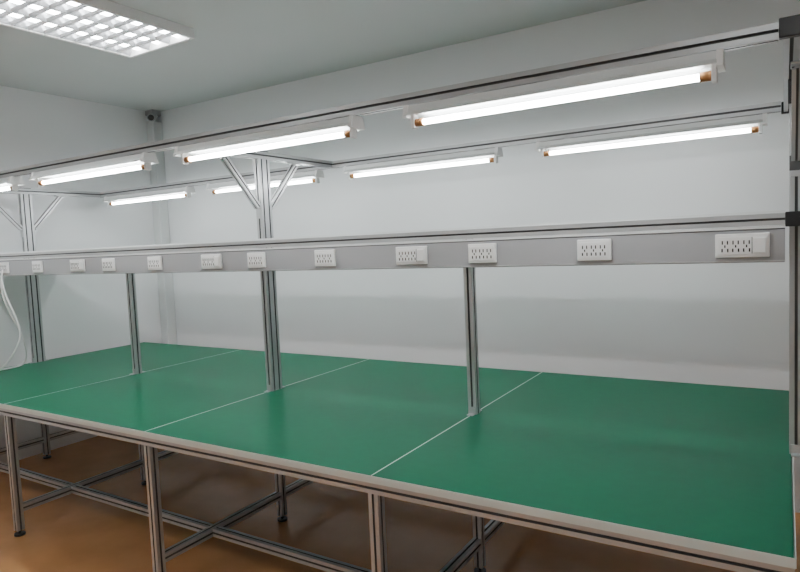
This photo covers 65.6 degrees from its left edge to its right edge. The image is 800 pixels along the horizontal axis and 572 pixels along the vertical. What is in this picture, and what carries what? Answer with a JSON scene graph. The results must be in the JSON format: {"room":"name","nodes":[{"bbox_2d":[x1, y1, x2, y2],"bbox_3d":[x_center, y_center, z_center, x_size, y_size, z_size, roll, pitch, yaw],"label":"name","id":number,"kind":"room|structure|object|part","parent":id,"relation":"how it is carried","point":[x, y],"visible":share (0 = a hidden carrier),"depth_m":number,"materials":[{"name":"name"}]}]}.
{"room":"electronics workshop","nodes":[
{"label":"electronics workshop","id":0,"kind":"room"},
{"bbox_2d":[0,86,161,463],"bbox_3d":[-3.570,0.006,3.826,0.100,2.840,5.150,0,5,32],"label":"wall","id":1,"kind":"structure","parent":0,"point":[82,313],"depth_m":5.13,"materials":[{"name":"paint"}]},
{"bbox_2d":[0,0,645,110],"bbox_3d":[-0.617,-1.459,1.851,7.200,0.100,5.150,0,5,32],"label":"ceiling","id":2,"kind":"structure","parent":0,"point":[238,46],"depth_m":3.97,"materials":[{"name":"paint"}]},
{"bbox_2d":[0,0,194,57],"bbox_3d":[-1.778,-1.433,3.300,0.600,0.055,1.200,0,5,32],"label":"ceiling light","id":3,"kind":"object","parent":2,"relation":"attached to","point":[103,25],"visible":1,"depth_m":3.42,"materials":[{"name":"white plastic"}]},
{"bbox_2d":[145,109,160,120],"bbox_3d":[-2.260,-1.550,5.674,0.138,0.113,0.145,0,5,32],"label":"security camera","id":4,"kind":"object","parent":2,"relation":"attached to","point":[152,115],"visible":1,"depth_m":5.64,"materials":[{"name":"black plastic"}]},
{"bbox_2d":[0,436,799,571],"bbox_3d":[-0.488,1.471,2.059,7.200,0.100,5.150,0,5,32],"label":"floor","id":5,"kind":"structure","parent":0,"point":[72,532],"depth_m":3.41,"materials":[{"name":"plastic"}]},
{"bbox_2d":[146,121,176,344],"bbox_3d":[-2.209,-0.146,5.828,0.100,2.739,0.100,0,5,32],"label":"duct","id":6,"kind":"object","parent":5,"relation":"on","point":[154,128],"visible":0.44,"depth_m":5.78,"materials":[{"name":"paint"}]},
{"bbox_2d":[0,14,799,571],"bbox_3d":[-0.674,0.292,3.481,4.926,2.064,1.772,0,5,32],"label":"workbench","id":7,"kind":"object","parent":5,"relation":"on","point":[703,474],"visible":0.99,"depth_m":2.64,"materials":[{"name":"metal"}]},
{"bbox_2d":[0,262,9,272],"bbox_3d":[-2.753,-0.127,4.317,0.118,0.075,0.014,0,5,32],"label":"power outlet","id":8,"kind":"object","parent":7,"relation":"attached to","point":[3,265],"visible":0.98,"depth_m":4.30,"materials":[{"name":"white plastic"}]},
{"bbox_2d":[0,176,25,190],"bbox_3d":[-2.655,-0.598,3.878,1.000,0.082,0.120,0,5,32],"label":"lamp","id":9,"kind":"object","parent":7,"relation":"attached to","point":[12,183],"visible":1,"depth_m":3.63,"materials":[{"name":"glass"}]},
{"bbox_2d":[0,269,27,370],"bbox_3d":[-2.859,0.256,4.222,0.537,0.721,0.318,-5,5,-36],"label":"power cable","id":10,"kind":"object","parent":7,"relation":"on","point":[16,322],"visible":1,"depth_m":4.28,"materials":[{"name":"white plastic"}]},
{"bbox_2d":[32,261,42,272],"bbox_3d":[-2.389,-0.127,4.092,0.118,0.075,0.014,0,5,32],"label":"power outlet","id":11,"kind":"object","parent":7,"relation":"attached to","point":[37,266],"visible":1,"depth_m":4.08,"materials":[{"name":"white plastic"}]},
{"bbox_2d":[70,259,85,271],"bbox_3d":[-2.002,-0.127,3.849,0.150,0.075,0.017,0,5,32],"label":"power outlet","id":12,"kind":"object","parent":7,"relation":"attached to","point":[78,265],"visible":1,"depth_m":3.84,"materials":[{"name":"white plastic"}]},
{"bbox_2d":[28,152,158,186],"bbox_3d":[-1.618,-0.598,3.235,1.000,0.082,0.120,0,5,32],"label":"lamp","id":13,"kind":"object","parent":7,"relation":"attached to","point":[144,160],"visible":1,"depth_m":3.18,"materials":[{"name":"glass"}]},
{"bbox_2d":[102,258,115,270],"bbox_3d":[-1.729,-0.127,3.682,0.118,0.075,0.014,0,5,32],"label":"power outlet","id":14,"kind":"object","parent":7,"relation":"attached to","point":[108,264],"visible":1,"depth_m":3.67,"materials":[{"name":"white plastic"}]},
{"bbox_2d":[103,186,195,205],"bbox_3d":[-1.980,-0.698,4.867,1.015,0.082,0.120,0,5,32],"label":"lamp","id":15,"kind":"object","parent":7,"relation":"attached to","point":[186,191],"visible":1,"depth_m":4.82,"materials":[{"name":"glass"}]},
{"bbox_2d":[147,256,162,269],"bbox_3d":[-1.365,-0.127,3.457,0.118,0.075,0.014,0,5,32],"label":"power outlet","id":16,"kind":"object","parent":7,"relation":"attached to","point":[155,262],"visible":1,"depth_m":3.45,"materials":[{"name":"white plastic"}]},
{"bbox_2d":[201,254,222,268],"bbox_3d":[-0.978,-0.127,3.215,0.150,0.075,0.017,0,5,32],"label":"power outlet","id":17,"kind":"object","parent":7,"relation":"attached to","point":[208,261],"visible":1,"depth_m":3.21,"materials":[{"name":"white plastic"}]},
{"bbox_2d":[206,181,240,194],"bbox_3d":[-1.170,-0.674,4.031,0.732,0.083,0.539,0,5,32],"label":"lamp","id":18,"kind":"object","parent":7,"relation":"attached to","point":[229,186],"depth_m":4.40,"materials":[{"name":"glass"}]},
{"bbox_2d":[247,252,265,267],"bbox_3d":[-0.705,-0.127,3.047,0.118,0.075,0.014,0,5,32],"label":"power outlet","id":19,"kind":"object","parent":7,"relation":"attached to","point":[257,259],"visible":1,"depth_m":3.04,"materials":[{"name":"white plastic"}]},
{"bbox_2d":[173,115,364,164],"bbox_3d":[-0.581,-0.598,2.592,1.000,0.082,0.120,0,5,32],"label":"lamp","id":20,"kind":"object","parent":7,"relation":"attached to","point":[348,126],"visible":1,"depth_m":2.54,"materials":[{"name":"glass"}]},
{"bbox_2d":[288,170,324,184],"bbox_3d":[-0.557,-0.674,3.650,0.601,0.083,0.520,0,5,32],"label":"lamp","id":21,"kind":"object","parent":7,"relation":"attached to","point":[315,176],"depth_m":3.98,"materials":[{"name":"plastic"}]},
{"bbox_2d":[314,249,335,265],"bbox_3d":[-0.341,-0.127,2.822,0.118,0.075,0.014,0,5,32],"label":"power outlet","id":22,"kind":"object","parent":7,"relation":"attached to","point":[322,257],"visible":1,"depth_m":2.81,"materials":[{"name":"white plastic"}]},
{"bbox_3d":[-0.656,0.945,3.534,4.880,0.694,1.756,0,5,32],"label":"table frame","id":23,"kind":"part","parent":7,"relation":"part of","materials":[{"name":"metal"}]},
{"bbox_2d":[396,246,427,264],"bbox_3d":[0.046,-0.127,2.579,0.150,0.075,0.017,0,5,32],"label":"power outlet","id":24,"kind":"object","parent":7,"relation":"attached to","point":[408,255],"visible":1,"depth_m":2.57,"materials":[{"name":"white plastic"}]},
{"bbox_2d":[342,147,502,179],"bbox_3d":[0.102,-0.698,3.576,1.015,0.082,0.120,0,5,32],"label":"lamp","id":25,"kind":"object","parent":7,"relation":"attached to","point":[490,155],"visible":1,"depth_m":3.53,"materials":[{"name":"plastic"}]},
{"bbox_2d":[468,243,496,262],"bbox_3d":[0.319,-0.127,2.412,0.118,0.075,0.014,0,5,32],"label":"power outlet","id":26,"kind":"object","parent":7,"relation":"attached to","point":[487,252],"visible":1,"depth_m":2.40,"materials":[{"name":"white plastic"}]},
{"bbox_2d":[402,49,725,129],"bbox_3d":[0.456,-0.598,1.949,1.000,0.082,0.120,0,5,32],"label":"lamp","id":27,"kind":"object","parent":7,"relation":"attached to","point":[702,67],"visible":1,"depth_m":1.89,"materials":[{"name":"plastic"}]},
{"bbox_2d":[577,239,611,260],"bbox_3d":[0.683,-0.127,2.187,0.118,0.075,0.014,0,5,32],"label":"power outlet","id":28,"kind":"object","parent":7,"relation":"attached to","point":[589,249],"visible":1,"depth_m":2.18,"materials":[{"name":"white plastic"}]},
{"bbox_2d":[535,113,767,157],"bbox_3d":[1.143,-0.698,2.930,1.015,0.082,0.120,0,5,32],"label":"lamp","id":29,"kind":"object","parent":7,"relation":"attached to","point":[753,123],"visible":1,"depth_m":2.88,"materials":[{"name":"plastic"}]},
{"bbox_2d":[715,232,769,257],"bbox_3d":[1.070,-0.127,1.944,0.150,0.075,0.017,0,5,32],"label":"power outlet","id":30,"kind":"object","parent":7,"relation":"attached to","point":[742,244],"visible":1,"depth_m":1.94,"materials":[{"name":"white plastic"}]},
{"bbox_2d":[155,0,799,512],"bbox_3d":[0.773,-0.204,4.093,7.000,2.840,0.100,0,5,32],"label":"wall","id":31,"kind":"structure","parent":0,"point":[723,324],"depth_m":3.97,"materials":[{"name":"paint"}]}
]}

